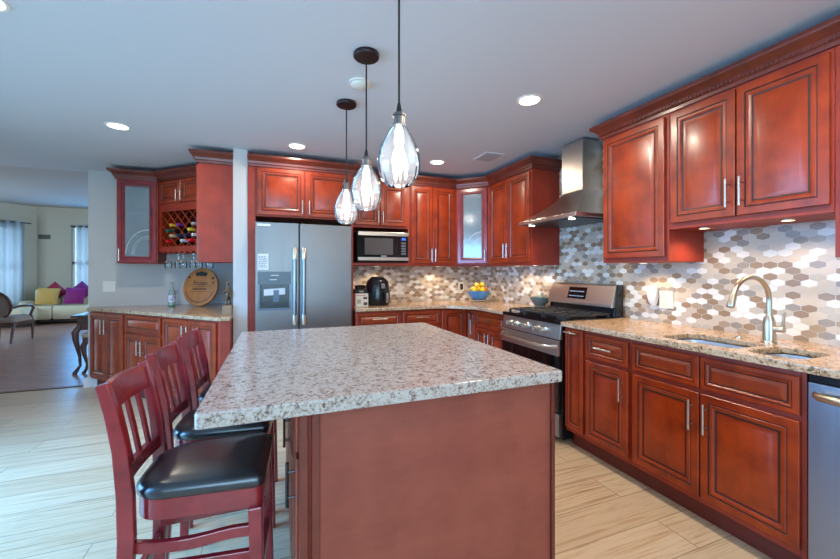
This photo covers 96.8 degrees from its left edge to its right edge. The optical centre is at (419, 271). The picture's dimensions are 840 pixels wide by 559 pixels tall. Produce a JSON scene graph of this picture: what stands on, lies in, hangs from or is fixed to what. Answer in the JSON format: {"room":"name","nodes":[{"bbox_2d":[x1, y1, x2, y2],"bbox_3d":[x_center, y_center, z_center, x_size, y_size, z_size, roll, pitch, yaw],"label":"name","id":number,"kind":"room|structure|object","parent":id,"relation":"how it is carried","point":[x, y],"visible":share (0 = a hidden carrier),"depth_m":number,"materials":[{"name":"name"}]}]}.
{"room":"kitchen","nodes":[
{"label":"kitchen","id":0,"kind":"room"},
{"bbox_2d":[0,202,36,300],"bbox_3d":[-10.430,-0.190,8.432,0.100,2.950,2.600,0,0,24],"label":"wall","id":1,"kind":"structure","parent":0,"point":[8,211],"depth_m":9.45,"materials":[{"name":"beige paint"}]},
{"bbox_2d":[0,220,30,306],"bbox_3d":[-10.160,-0.005,8.569,0.093,2.460,1.810,0,0,24],"label":"curtain","id":2,"kind":"object","parent":1,"relation":"hanging from","point":[12,233],"visible":0.72,"depth_m":9.11,"materials":[{"name":"white fabric"}]},
{"bbox_2d":[0,165,87,208],"bbox_3d":[-6.030,-1.715,7.590,12.200,0.100,7.900,0,0,-21],"label":"ceiling","id":3,"kind":"structure","parent":0,"point":[38,187],"depth_m":7.41,"materials":[{"name":"grey paint"}]},
{"bbox_2d":[37,207,87,288],"bbox_3d":[-5.699,-0.190,11.254,8.950,2.950,0.100,0,0,-21],"label":"wall","id":4,"kind":"structure","parent":0,"point":[54,254],"depth_m":9.74,"materials":[{"name":"beige paint"}]},
{"bbox_2d":[38,234,49,238],"bbox_3d":[-9.714,-0.892,9.645,0.240,0.115,0.016,0,0,-21],"label":"air vent","id":5,"kind":"object","parent":4,"relation":"in","point":[40,236],"visible":1,"depth_m":9.64,"materials":[{"name":"grey metal"}]},
{"bbox_2d":[72,225,75,287],"bbox_3d":[-8.687,-0.190,10.109,1.150,2.050,0.050,0,0,-21],"label":"window","id":6,"kind":"structure","parent":4,"relation":"in","point":[73,228],"depth_m":9.89,"materials":[{"name":"white glass"}]},
{"bbox_2d":[70,225,87,284],"bbox_3d":[-8.824,-0.115,9.937,0.770,2.200,0.093,0,0,-21],"label":"curtain","id":7,"kind":"object","parent":4,"relation":"hanging from","point":[81,231],"visible":0.25,"depth_m":9.87,"materials":[{"name":"white fabric"}]},
{"bbox_2d":[76,225,87,284],"bbox_3d":[-8.825,-0.115,9.936,0.533,2.200,0.093,0,0,-21],"label":"drape","id":8,"kind":"object","parent":7,"relation":"hanging from","point":[81,231],"depth_m":9.87,"materials":[{"name":"white fabric"}]},
{"bbox_2d":[88,170,232,377],"bbox_3d":[-1.533,-0.170,5.046,4.675,2.910,0.120,0,0,-21],"label":"wall","id":9,"kind":"structure","parent":0,"point":[136,284],"depth_m":4.24,"materials":[{"name":"grey paint"}]},
{"bbox_2d":[83,377,96,387],"bbox_3d":[-3.663,1.235,4.218,0.165,0.100,0.175,0,0,-21],"label":"baseboard","id":10,"kind":"structure","parent":9,"relation":"attached to","point":[87,382],"depth_m":4.13,"materials":[{"name":"white"}]},
{"bbox_2d":[103,281,115,291],"bbox_3d":[-3.511,0.171,4.214,0.115,0.118,0.010,0,0,-21],"label":"switch plate","id":11,"kind":"object","parent":9,"relation":"attached to","point":[108,286],"visible":1,"depth_m":4.21,"materials":[{"name":"white plastic"}]},
{"bbox_2d":[117,179,165,263],"bbox_3d":[-3.103,-0.555,4.163,0.370,0.940,0.390,0,0,-21],"label":"upper cabinet","id":12,"kind":"object","parent":9,"relation":"attached to","point":[137,200],"visible":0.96,"depth_m":4.08,"materials":[{"name":"brown wood"}]},
{"bbox_2d":[106,148,232,181],"bbox_3d":[-2.585,-1.032,3.779,1.903,0.098,0.420,0,0,26],"label":"crown molding","id":13,"kind":"structure","parent":12,"relation":"attached to","point":[203,156],"depth_m":3.91,"materials":[{"name":"brown wood"}]},
{"bbox_2d":[159,177,195,253],"bbox_3d":[-2.453,-0.611,4.164,0.837,0.828,0.845,0,0,-21],"label":"wine rack cabinet","id":14,"kind":"object","parent":9,"relation":"attached to","point":[177,197],"visible":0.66,"depth_m":4.02,"materials":[{"name":"brown wood"}]},
{"bbox_2d":[165,229,181,233],"bbox_3d":[-2.684,-0.442,4.174,0.067,0.065,0.306,0,0,23],"label":"wine bottle","id":15,"kind":"object","parent":14,"relation":"in","point":[166,230],"visible":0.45,"depth_m":4.06,"materials":[{"name":"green glass"}]},
{"bbox_2d":[169,234,185,238],"bbox_3d":[-2.631,-0.384,4.152,0.067,0.065,0.306,0,0,23],"label":"wine bottle","id":16,"kind":"object","parent":14,"relation":"in","point":[170,235],"visible":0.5,"depth_m":4.04,"materials":[{"name":"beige glass"}]},
{"bbox_2d":[169,223,187,228],"bbox_3d":[-2.631,-0.499,4.152,0.067,0.065,0.306,0,0,23],"label":"wine bottle","id":17,"kind":"object","parent":14,"relation":"in","point":[170,224],"visible":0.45,"depth_m":4.04,"materials":[{"name":"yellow glass"}]},
{"bbox_2d":[166,240,193,245],"bbox_3d":[-2.684,-0.327,4.174,0.067,0.065,0.306,0,0,23],"label":"wine bottle","id":18,"kind":"object","parent":14,"relation":"in","point":[167,241],"visible":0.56,"depth_m":4.14,"materials":[{"name":"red glass"}]},
{"bbox_2d":[173,228,194,233],"bbox_3d":[-2.578,-0.442,4.130,0.067,0.065,0.306,0,0,23],"label":"wine bottle","id":19,"kind":"object","parent":14,"relation":"in","point":[174,229],"visible":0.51,"depth_m":4.08,"materials":[{"name":"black glass"}]},
{"bbox_2d":[176,223,195,227],"bbox_3d":[-2.525,-0.499,4.108,0.067,0.065,0.306,0,0,23],"label":"wine bottle","id":20,"kind":"object","parent":14,"relation":"in","point":[177,224],"visible":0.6,"depth_m":4.02,"materials":[{"name":"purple glass"}]},
{"bbox_2d":[233,148,247,345],"bbox_3d":[-1.906,0.080,4.088,0.120,2.410,1.400,0,0,-21],"label":"wall","id":21,"kind":"structure","parent":0,"point":[240,165],"depth_m":3.44,"materials":[{"name":"grey paint"}]},
{"bbox_2d":[196,162,232,262],"bbox_3d":[-1.978,-0.555,3.627,0.336,0.940,0.470,0,0,-21],"label":"upper cabinet","id":22,"kind":"object","parent":21,"relation":"attached to","point":[214,182],"visible":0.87,"depth_m":3.41,"materials":[{"name":"brown wood"}]},
{"bbox_2d":[0,321,771,558],"bbox_3d":[-4.611,1.310,3.904,12.200,0.050,15.800,0,0,-21],"label":"floor","id":23,"kind":"structure","parent":0,"point":[58,501],"depth_m":2.15,"materials":[{"name":"brown wood"}]},
{"bbox_2d":[0,292,34,343],"bbox_3d":[-7.572,0.816,6.803,0.612,0.945,0.602,0,0,-16],"label":"armchair","id":24,"kind":"object","parent":23,"relation":"on","point":[6,305],"visible":1,"depth_m":6.65,"materials":[{"name":"brown wood"}]},
{"bbox_2d":[0,385,82,393],"bbox_3d":[-4.295,1.281,3.983,1.245,0.008,0.050,0,0,-21],"label":"trim","id":25,"kind":"structure","parent":23,"relation":"on","point":[73,385],"depth_m":4.04,"materials":[{"name":"brown wood"}]},
{"bbox_2d":[1,289,87,327],"bbox_3d":[-8.480,0.865,9.363,3.200,0.840,1.170,0,0,-21],"label":"sofa","id":26,"kind":"object","parent":23,"relation":"on","point":[61,312],"visible":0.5,"depth_m":9.16,"materials":[{"name":"beige fabric"}]},
{"bbox_2d":[35,288,60,304],"bbox_3d":[-9.194,0.615,9.212,0.442,0.432,0.183,0,0,-25],"label":"cushion","id":27,"kind":"object","parent":26,"relation":"on","point":[44,295],"visible":1,"depth_m":9.17,"materials":[{"name":"yellow fabric"}]},
{"bbox_2d":[47,282,65,298],"bbox_3d":[-9.213,0.520,9.403,0.537,0.529,0.161,0,0,-34],"label":"cushion","id":28,"kind":"object","parent":26,"relation":"on","point":[55,284],"visible":0.42,"depth_m":9.43,"materials":[{"name":"red fabric"}]},
{"bbox_2d":[63,287,85,303],"bbox_3d":[-8.699,0.615,9.402,0.429,0.418,0.182,0,0,-15],"label":"cushion","id":29,"kind":"object","parent":26,"relation":"on","point":[72,295],"visible":1,"depth_m":9.36,"materials":[{"name":"purple fabric"}]},
{"bbox_2d":[73,281,87,298],"bbox_3d":[-8.709,0.510,9.597,0.536,0.532,0.158,0,0,-34],"label":"cushion","id":30,"kind":"object","parent":26,"relation":"on","point":[81,284],"visible":0.32,"depth_m":9.60,"materials":[{"name":"purple fabric"}]},
{"bbox_2d":[70,312,87,374],"bbox_3d":[-3.973,0.924,5.018,0.957,0.748,0.518,0,0,-21],"label":"console table","id":31,"kind":"object","parent":23,"relation":"on","point":[82,319],"visible":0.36,"depth_m":4.67,"materials":[{"name":"brown wood"}]},
{"bbox_2d":[80,332,87,373],"bbox_3d":[-4.024,1.033,4.912,0.620,0.526,0.340,0,0,-21],"label":"bench","id":32,"kind":"object","parent":23,"relation":"on","point":[83,346],"visible":0.2,"depth_m":4.69,"materials":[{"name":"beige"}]},
{"bbox_2d":[90,311,125,385],"bbox_3d":[-3.171,0.856,4.293,0.707,0.858,0.848,0,0,25],"label":"base cabinet","id":33,"kind":"object","parent":23,"relation":"on","point":[107,332],"visible":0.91,"depth_m":3.92,"materials":[{"name":"brown wood"}]},
{"bbox_2d":[124,314,169,400],"bbox_3d":[-2.498,0.856,4.166,0.618,0.858,1.186,0,0,25],"label":"base cabinet","id":34,"kind":"object","parent":23,"relation":"on","point":[143,335],"visible":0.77,"depth_m":3.67,"materials":[{"name":"brown wood"}]},
{"bbox_2d":[95,360,273,558],"bbox_3d":[-0.757,0.804,1.271,0.462,0.964,0.357,0,0,-17],"label":"counter stool","id":35,"kind":"object","parent":23,"relation":"on","point":[190,481],"visible":1,"depth_m":1.16,"materials":[{"name":"brown wood"}]},
{"bbox_2d":[136,433,272,499],"bbox_3d":[-0.721,0.652,1.282,0.377,0.059,0.340,0,0,-17],"label":"seat cushion","id":36,"kind":"object","parent":35,"relation":"on","point":[236,465],"depth_m":1.19,"materials":[{"name":"black leather"}]},
{"bbox_2d":[162,317,232,404],"bbox_3d":[-1.890,0.856,3.734,0.844,0.858,0.914,0,0,25],"label":"base cabinet","id":37,"kind":"object","parent":23,"relation":"on","point":[217,336],"visible":0.4,"depth_m":3.26,"materials":[{"name":"brown wood"}]},
{"bbox_2d":[87,303,232,320],"bbox_3d":[-2.657,0.411,3.685,1.568,0.032,1.608,0,0,-21],"label":"countertop","id":38,"kind":"structure","parent":37,"relation":"on","point":[213,311],"depth_m":3.76,"materials":[{"name":"stone"}]},
{"bbox_2d":[168,282,175,306],"bbox_3d":[-2.797,0.257,4.203,0.077,0.276,0.079,0,0,-21],"label":"bottle","id":39,"kind":"object","parent":38,"relation":"on","point":[171,294],"visible":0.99,"depth_m":4.18,"materials":[{"name":"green glass"}]},
{"bbox_2d":[183,268,218,305],"bbox_3d":[-2.485,0.178,4.232,0.430,0.427,0.103,0,0,9],"label":"round sign","id":40,"kind":"object","parent":38,"relation":"on","point":[201,286],"visible":1,"depth_m":4.21,"materials":[{"name":"brown wood"}]},
{"bbox_2d":[222,281,232,314],"bbox_3d":[-1.752,0.240,3.397,0.077,0.309,0.076,0,0,-21],"label":"statuette","id":41,"kind":"object","parent":38,"relation":"on","point":[227,309],"visible":1,"depth_m":3.38,"materials":[{"name":"brown stone"}]},
{"bbox_2d":[145,340,275,558],"bbox_3d":[-0.902,0.804,1.660,0.462,0.964,0.357,0,0,-17],"label":"counter stool","id":42,"kind":"object","parent":23,"relation":"on","point":[184,432],"visible":0.41,"depth_m":1.56,"materials":[{"name":"brown wood"}]},
{"bbox_2d":[173,408,270,440],"bbox_3d":[-0.866,0.652,1.671,0.377,0.059,0.340,0,0,-17],"label":"seat cushion","id":43,"kind":"object","parent":42,"relation":"on","point":[185,430],"depth_m":1.53,"materials":[{"name":"black leather"}]},
{"bbox_2d":[177,327,277,527],"bbox_3d":[-1.042,0.804,2.066,0.462,0.964,0.357,0,0,-18],"label":"counter stool","id":44,"kind":"object","parent":23,"relation":"on","point":[188,340],"visible":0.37,"depth_m":2.04,"materials":[{"name":"brown wood"}]},
{"bbox_2d":[199,383,211,402],"bbox_3d":[-1.006,0.652,2.078,0.377,0.059,0.340,0,0,-18],"label":"seat cushion","id":45,"kind":"object","parent":44,"relation":"on","point":[206,386],"depth_m":2.00,"materials":[{"name":"black leather"}]},
{"bbox_2d":[248,166,352,331],"bbox_3d":[-1.218,0.133,3.834,0.978,2.305,0.562,0,0,-21],"label":"tall cabinet","id":46,"kind":"object","parent":23,"relation":"on","point":[275,195],"visible":0.77,"depth_m":3.58,"materials":[{"name":"brown wood"}]},
{"bbox_2d":[255,222,351,330],"bbox_3d":[-1.179,0.417,3.785,0.876,1.735,0.668,0,0,-21],"label":"refrigerator","id":47,"kind":"object","parent":23,"relation":"on","point":[306,283],"visible":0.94,"depth_m":3.53,"materials":[{"name":"grey metal"}]},
{"bbox_2d":[258,254,267,269],"bbox_3d":[-1.435,-0.087,3.410,0.092,0.145,0.003,0,0,-21],"label":"paper note","id":48,"kind":"object","parent":47,"relation":"on","point":[262,258],"visible":1,"depth_m":3.41,"materials":[{"name":"white paper"}]},
{"bbox_2d":[257,223,270,225],"bbox_3d":[-1.429,-0.426,3.413,0.115,0.022,0.002,0,0,-21],"label":"paper note","id":49,"kind":"object","parent":47,"relation":"attached to","point":[258,224],"visible":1,"depth_m":3.41,"materials":[{"name":"white paper"}]},
{"bbox_2d":[353,310,400,325],"bbox_3d":[-0.516,0.844,4.063,0.487,0.883,0.636,0,0,-21],"label":"base cabinet","id":50,"kind":"object","parent":23,"relation":"on","point":[369,317],"visible":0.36,"depth_m":3.80,"materials":[{"name":"brown wood"}]},
{"bbox_2d":[283,383,554,558],"bbox_3d":[-0.179,0.849,1.864,0.954,0.872,1.352,0,0,-21],"label":"kitchen island","id":51,"kind":"object","parent":23,"relation":"on","point":[467,476],"visible":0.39,"depth_m":1.24,"materials":[{"name":"brown wood"}]},
{"bbox_2d":[194,322,561,429],"bbox_3d":[-0.278,0.391,1.835,1.200,0.042,1.415,0,0,-21],"label":"island countertop","id":52,"kind":"structure","parent":51,"relation":"on","point":[269,375],"depth_m":1.39,"materials":[{"name":"stone"}]},
{"bbox_2d":[401,309,439,327],"bbox_3d":[-0.080,0.844,4.231,0.444,0.883,0.636,0,0,-21],"label":"base cabinet","id":53,"kind":"object","parent":23,"relation":"on","point":[429,316],"visible":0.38,"depth_m":3.97,"materials":[{"name":"brown wood"}]},
{"bbox_2d":[440,308,475,339],"bbox_3d":[0.584,0.844,4.417,0.925,0.883,0.765,0,0,-21],"label":"base cabinet","id":54,"kind":"object","parent":23,"relation":"on","point":[461,322],"visible":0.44,"depth_m":4.10,"materials":[{"name":"brown wood"}]},
{"bbox_2d":[353,299,534,314],"bbox_3d":[0.253,0.386,3.981,1.863,0.032,1.348,0,0,-21],"label":"countertop","id":55,"kind":"structure","parent":54,"relation":"on","point":[493,306],"depth_m":4.01,"materials":[{"name":"stone"}]},
{"bbox_2d":[353,293,367,306],"bbox_3d":[-0.637,0.302,3.987,0.136,0.135,0.122,0,0,-25],"label":"carton","id":56,"kind":"object","parent":55,"relation":"on","point":[361,299],"visible":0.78,"depth_m":3.94,"materials":[{"name":"beige cardboard"}]},
{"bbox_2d":[353,285,366,293],"bbox_3d":[-0.640,0.191,3.986,0.140,0.088,0.102,0,0,-25],"label":"appliance","id":57,"kind":"object","parent":56,"relation":"on","point":[358,289],"visible":0.98,"depth_m":3.95,"materials":[{"name":"black plastic"}]},
{"bbox_2d":[365,276,389,304],"bbox_3d":[-0.458,0.214,4.131,0.307,0.312,0.280,0,0,13],"label":"air fryer","id":58,"kind":"object","parent":55,"relation":"on","point":[377,287],"visible":0.94,"depth_m":4.02,"materials":[{"name":"black plastic"}]},
{"bbox_2d":[373,290,389,303],"bbox_3d":[-0.403,0.277,4.019,0.202,0.142,0.136,0,0,-21],"label":"basket","id":59,"kind":"object","parent":58,"relation":"on","point":[379,296],"depth_m":4.00,"materials":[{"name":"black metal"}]},
{"bbox_2d":[468,290,489,302],"bbox_3d":[0.707,0.302,4.483,0.251,0.135,0.251,0,0,-10],"label":"fruit bowl","id":60,"kind":"object","parent":55,"relation":"on","point":[477,296],"visible":0.98,"depth_m":4.39,"materials":[{"name":"blue ceramic"}]},
{"bbox_2d":[530,293,548,306],"bbox_3d":[1.206,0.293,3.743,0.192,0.153,0.192,0,0,-21],"label":"mortar","id":61,"kind":"object","parent":55,"relation":"on","point":[540,300],"visible":0.76,"depth_m":3.69,"materials":[{"name":"grey stone"}]},
{"bbox_2d":[475,310,503,348],"bbox_3d":[0.957,0.844,3.839,0.646,0.883,0.572,0,0,-21],"label":"base cabinet","id":62,"kind":"object","parent":23,"relation":"on","point":[489,325],"visible":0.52,"depth_m":3.73,"materials":[{"name":"brown wood"}]},
{"bbox_2d":[500,282,622,439],"bbox_3d":[1.154,0.681,3.195,0.705,1.148,0.756,0,0,-21],"label":"gas range","id":63,"kind":"object","parent":23,"relation":"on","point":[536,334],"visible":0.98,"depth_m":3.03,"materials":[{"name":"silver metal"}]},
{"bbox_2d":[503,310,613,324],"bbox_3d":[1.183,0.382,3.212,0.614,0.030,0.746,0,0,-21],"label":"cooktop","id":64,"kind":"object","parent":63,"relation":"in","point":[544,319],"depth_m":2.99,"materials":[{"name":"black metal"}]},
{"bbox_2d":[563,327,592,453],"bbox_3d":[1.367,0.844,2.774,0.646,0.883,0.188,0,0,-21],"label":"base cabinet","id":65,"kind":"object","parent":23,"relation":"on","point":[575,339],"visible":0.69,"depth_m":2.65,"materials":[{"name":"brown wood"}]},
{"bbox_2d":[586,331,639,480],"bbox_3d":[1.465,0.844,2.519,0.646,0.883,0.356,0,0,-21],"label":"base cabinet","id":66,"kind":"object","parent":23,"relation":"on","point":[608,358],"visible":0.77,"depth_m":2.39,"materials":[{"name":"brown wood"}]},
{"bbox_2d":[632,340,809,558],"bbox_3d":[1.673,0.844,1.978,0.646,0.883,0.798,0,0,-21],"label":"base cabinet","id":67,"kind":"object","parent":23,"relation":"on","point":[723,439],"visible":0.87,"depth_m":1.77,"materials":[{"name":"brown wood"}]},
{"bbox_2d":[808,374,839,558],"bbox_3d":[1.899,0.849,1.312,0.643,0.872,0.592,0,0,-21],"label":"dishwasher","id":68,"kind":"object","parent":23,"relation":"on","point":[823,392],"visible":0.98,"depth_m":1.44,"materials":[{"name":"silver metal"}]},
{"bbox_3d":[2.166,0.844,0.699,0.646,0.883,0.728,0,0,-21],"label":"base cabinet","id":69,"kind":"object","parent":23,"relation":"on","visible":0},
{"bbox_2d":[561,318,839,379],"bbox_3d":[1.818,0.386,1.605,0.648,0.032,2.690,0,0,-21],"label":"countertop","id":70,"kind":"structure","parent":69,"relation":"on","point":[825,362],"depth_m":1.94,"materials":[{"name":"stone"}]},
{"bbox_2d":[678,339,812,358],"bbox_3d":[1.606,0.492,1.896,0.324,0.180,0.639,0,0,-21],"label":"sink","id":71,"kind":"object","parent":70,"relation":"in","point":[706,342],"visible":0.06,"depth_m":2.04,"materials":[{"name":"silver metal"}]},
{"bbox_2d":[726,275,785,343],"bbox_3d":[1.671,0.195,1.854,0.363,0.351,0.104,0,0,-21],"label":"faucet","id":72,"kind":"object","parent":70,"relation":"on","point":[769,328],"visible":1,"depth_m":1.90,"materials":[{"name":"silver metal"}]},
{"bbox_2d":[298,224,485,301],"bbox_3d":[-0.466,0.080,4.482,2.850,2.410,0.100,0,0,-21],"label":"wall","id":73,"kind":"structure","parent":0,"point":[406,283],"depth_m":4.63,"materials":[{"name":"tile"}]},
{"bbox_2d":[353,180,408,265],"bbox_3d":[-0.480,-0.537,4.215,0.668,0.965,0.382,0,0,-21],"label":"upper cabinet","id":74,"kind":"object","parent":73,"relation":"attached to","point":[392,213],"visible":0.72,"depth_m":4.08,"materials":[{"name":"brown wood"}]},
{"bbox_2d":[353,231,408,262],"bbox_3d":[-0.460,-0.262,4.212,0.578,0.335,0.357,0,0,-21],"label":"microwave","id":75,"kind":"object","parent":74,"relation":"in","point":[368,246],"visible":0.98,"depth_m":4.05,"materials":[{"name":"black"}]},
{"bbox_2d":[409,185,455,266],"bbox_3d":[0.107,-0.537,4.441,0.586,0.965,0.382,0,0,-21],"label":"upper cabinet","id":76,"kind":"object","parent":73,"relation":"attached to","point":[432,210],"visible":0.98,"depth_m":4.29,"materials":[{"name":"brown wood"}]},
{"bbox_2d":[458,282,463,290],"bbox_3d":[0.533,0.196,4.794,0.076,0.118,0.034,0,0,-21],"label":"wall outlet","id":77,"kind":"object","parent":73,"relation":"attached to","point":[460,284],"visible":1,"depth_m":4.79,"materials":[{"name":"beige plastic"}]},
{"bbox_2d":[448,186,494,266],"bbox_3d":[0.707,-0.537,4.546,0.607,0.965,0.617,0,0,-21],"label":"upper cabinet","id":78,"kind":"object","parent":73,"relation":"attached to","point":[472,203],"visible":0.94,"depth_m":4.38,"materials":[{"name":"brown wood"}]},
{"bbox_2d":[0,0,839,178],"bbox_3d":[-0.695,-1.395,1.179,5.950,0.540,7.900,0,0,-21],"label":"ceiling","id":79,"kind":"structure","parent":0,"point":[263,77],"depth_m":2.11,"materials":[{"name":"white paint"}]},
{"bbox_2d":[0,0,11,12],"bbox_3d":[-1.802,-1.122,1.535,0.164,0.006,0.164,0,0,-21],"label":"recessed light","id":80,"kind":"object","parent":79,"relation":"in","point":[5,6],"visible":1,"depth_m":1.58,"materials":[{"name":"white plastic"}]},
{"bbox_2d":[104,122,130,130],"bbox_3d":[-2.339,-1.122,2.888,0.164,0.006,0.164,0,0,-21],"label":"recessed light","id":81,"kind":"object","parent":79,"relation":"in","point":[114,125],"visible":1,"depth_m":2.89,"materials":[{"name":"white plastic"}]},
{"bbox_2d":[287,143,305,148],"bbox_3d":[-1.104,-1.122,3.349,0.164,0.006,0.164,0,0,-21],"label":"recessed light","id":82,"kind":"object","parent":79,"relation":"in","point":[291,145],"visible":1,"depth_m":3.34,"materials":[{"name":"white plastic"}]},
{"bbox_2d":[334,98,358,223],"bbox_3d":[-0.491,-0.722,2.490,0.163,0.804,0.163,0,0,-21],"label":"pendant light","id":83,"kind":"object","parent":79,"relation":"hanging from","point":[345,104],"visible":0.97,"depth_m":2.48,"materials":[{"name":"glass"}]},
{"bbox_2d":[343,182,349,190],"bbox_3d":[-0.491,-0.568,2.490,0.050,0.052,0.050,0,0,-21],"label":"socket","id":84,"kind":"object","parent":83,"relation":"attached to","point":[345,184],"depth_m":2.47,"materials":[{"name":"grey metal"}]},
{"bbox_2d":[349,77,370,90],"bbox_3d":[-0.358,-1.111,2.228,0.132,0.029,0.132,0,0,-21],"label":"smoke detector","id":85,"kind":"object","parent":79,"relation":"attached to","point":[358,83],"visible":0.95,"depth_m":2.19,"materials":[{"name":"white plastic"}]},
{"bbox_2d":[350,47,381,210],"bbox_3d":[-0.278,-0.722,1.929,0.163,0.804,0.163,0,0,-21],"label":"pendant light","id":86,"kind":"object","parent":79,"relation":"hanging from","point":[366,56],"visible":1,"depth_m":1.93,"materials":[{"name":"clear glass"}]},
{"bbox_2d":[361,156,370,166],"bbox_3d":[-0.278,-0.568,1.929,0.050,0.052,0.050,0,0,-21],"label":"socket","id":87,"kind":"object","parent":86,"relation":"attached to","point":[365,159],"depth_m":1.91,"materials":[{"name":"grey metal"}]},
{"bbox_2d":[377,0,420,187],"bbox_3d":[-0.078,-0.722,1.395,0.163,0.804,0.163,0,0,-21],"label":"pendant light","id":88,"kind":"object","parent":79,"relation":"hanging from","point":[398,115],"visible":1,"depth_m":1.39,"materials":[{"name":"clear glass"}]},
{"bbox_2d":[392,111,405,127],"bbox_3d":[-0.078,-0.568,1.395,0.050,0.052,0.050,0,0,-21],"label":"socket","id":89,"kind":"object","parent":88,"relation":"attached to","point":[398,116],"depth_m":1.38,"materials":[{"name":"grey metal"}]},
{"bbox_2d":[429,160,444,164],"bbox_3d":[0.175,-1.122,3.839,0.164,0.006,0.164,0,0,-21],"label":"recessed light","id":90,"kind":"object","parent":79,"relation":"in","point":[434,162],"visible":1,"depth_m":3.84,"materials":[{"name":"white plastic"}]},
{"bbox_2d":[473,152,504,161],"bbox_3d":[0.671,-1.119,3.655,0.200,0.012,0.260,0,0,-21],"label":"ceiling vent","id":91,"kind":"object","parent":79,"relation":"in","point":[487,156],"visible":1,"depth_m":3.63,"materials":[{"name":"white metal"}]},
{"bbox_2d":[517,94,542,105],"bbox_3d":[0.719,-1.122,2.450,0.164,0.006,0.164,0,0,-21],"label":"recessed light","id":92,"kind":"object","parent":79,"relation":"in","point":[531,99],"visible":1,"depth_m":2.44,"materials":[{"name":"white plastic"}]},
{"bbox_2d":[486,140,839,345],"bbox_3d":[2.159,0.080,1.796,0.120,2.410,7.000,0,0,-21],"label":"wall","id":93,"kind":"structure","parent":0,"point":[798,262],"depth_m":2.32,"materials":[{"name":"tile"}]},
{"bbox_2d":[489,169,558,265],"bbox_3d":[1.056,-0.537,3.952,0.382,0.965,0.757,0,0,-21],"label":"upper cabinet","id":94,"kind":"object","parent":93,"relation":"attached to","point":[513,200],"visible":0.98,"depth_m":3.67,"materials":[{"name":"brown wood"}]},
{"bbox_2d":[247,153,561,188],"bbox_3d":[-0.131,-1.026,3.609,2.845,0.098,1.106,0,0,-21],"label":"crown molding","id":95,"kind":"structure","parent":94,"relation":"attached to","point":[260,160],"depth_m":3.71,"materials":[{"name":"brown wood"}]},
{"bbox_2d":[519,138,602,227],"bbox_3d":[1.274,-0.761,3.218,0.501,0.704,0.710,0,0,-21],"label":"range hood","id":96,"kind":"object","parent":93,"relation":"attached to","point":[580,202],"visible":0.94,"depth_m":3.15,"materials":[{"name":"silver metal"}]},
{"bbox_2d":[647,286,658,305],"bbox_3d":[1.702,0.179,2.729,0.046,0.146,0.068,0,0,-21],"label":"air freshener","id":97,"kind":"object","parent":93,"relation":"attached to","point":[652,291],"visible":1,"depth_m":2.71,"materials":[{"name":"white plastic"}]},
{"bbox_2d":[603,113,703,263],"bbox_3d":[1.597,-0.537,2.598,0.347,0.965,0.498,0,0,-21],"label":"upper cabinet","id":98,"kind":"object","parent":93,"relation":"attached to","point":[636,160],"visible":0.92,"depth_m":2.46,"materials":[{"name":"brown wood"}]},
{"bbox_2d":[589,15,839,140],"bbox_3d":[1.832,-1.026,1.920,0.395,0.098,2.068,0,0,-21],"label":"crown molding","id":99,"kind":"structure","parent":98,"relation":"attached to","point":[824,36],"depth_m":1.95,"materials":[{"name":"brown wood"}]},
{"bbox_2d":[659,291,673,308],"bbox_3d":[1.756,0.203,2.661,0.008,0.125,0.105,0,0,-21],"label":"wall outlet","id":100,"kind":"object","parent":93,"relation":"attached to","point":[666,298],"visible":1,"depth_m":2.66,"materials":[{"name":"beige plastic"}]},
{"bbox_2d":[670,47,834,231],"bbox_3d":[1.802,-0.636,2.016,0.382,0.768,0.732,0,0,-21],"label":"upper cabinet","id":101,"kind":"object","parent":93,"relation":"attached to","point":[760,151],"visible":0.98,"depth_m":1.87,"materials":[{"name":"brown wood"}]},
{"bbox_2d":[780,219,796,221],"bbox_3d":[1.842,-0.256,1.867,0.059,0.005,0.059,0,0,-12],"label":"puck light","id":102,"kind":"object","parent":101,"relation":"attached to","point":[782,220],"depth_m":1.85,"materials":[{"name":"beige plastic"}]},
{"bbox_2d":[835,45,839,256],"bbox_3d":[2.072,-0.537,1.315,0.382,0.965,0.766,0,0,-21],"label":"upper cabinet","id":103,"kind":"object","parent":93,"relation":"attached to","point":[837,48],"visible":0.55,"depth_m":1.62,"materials":[{"name":"brown wood"}]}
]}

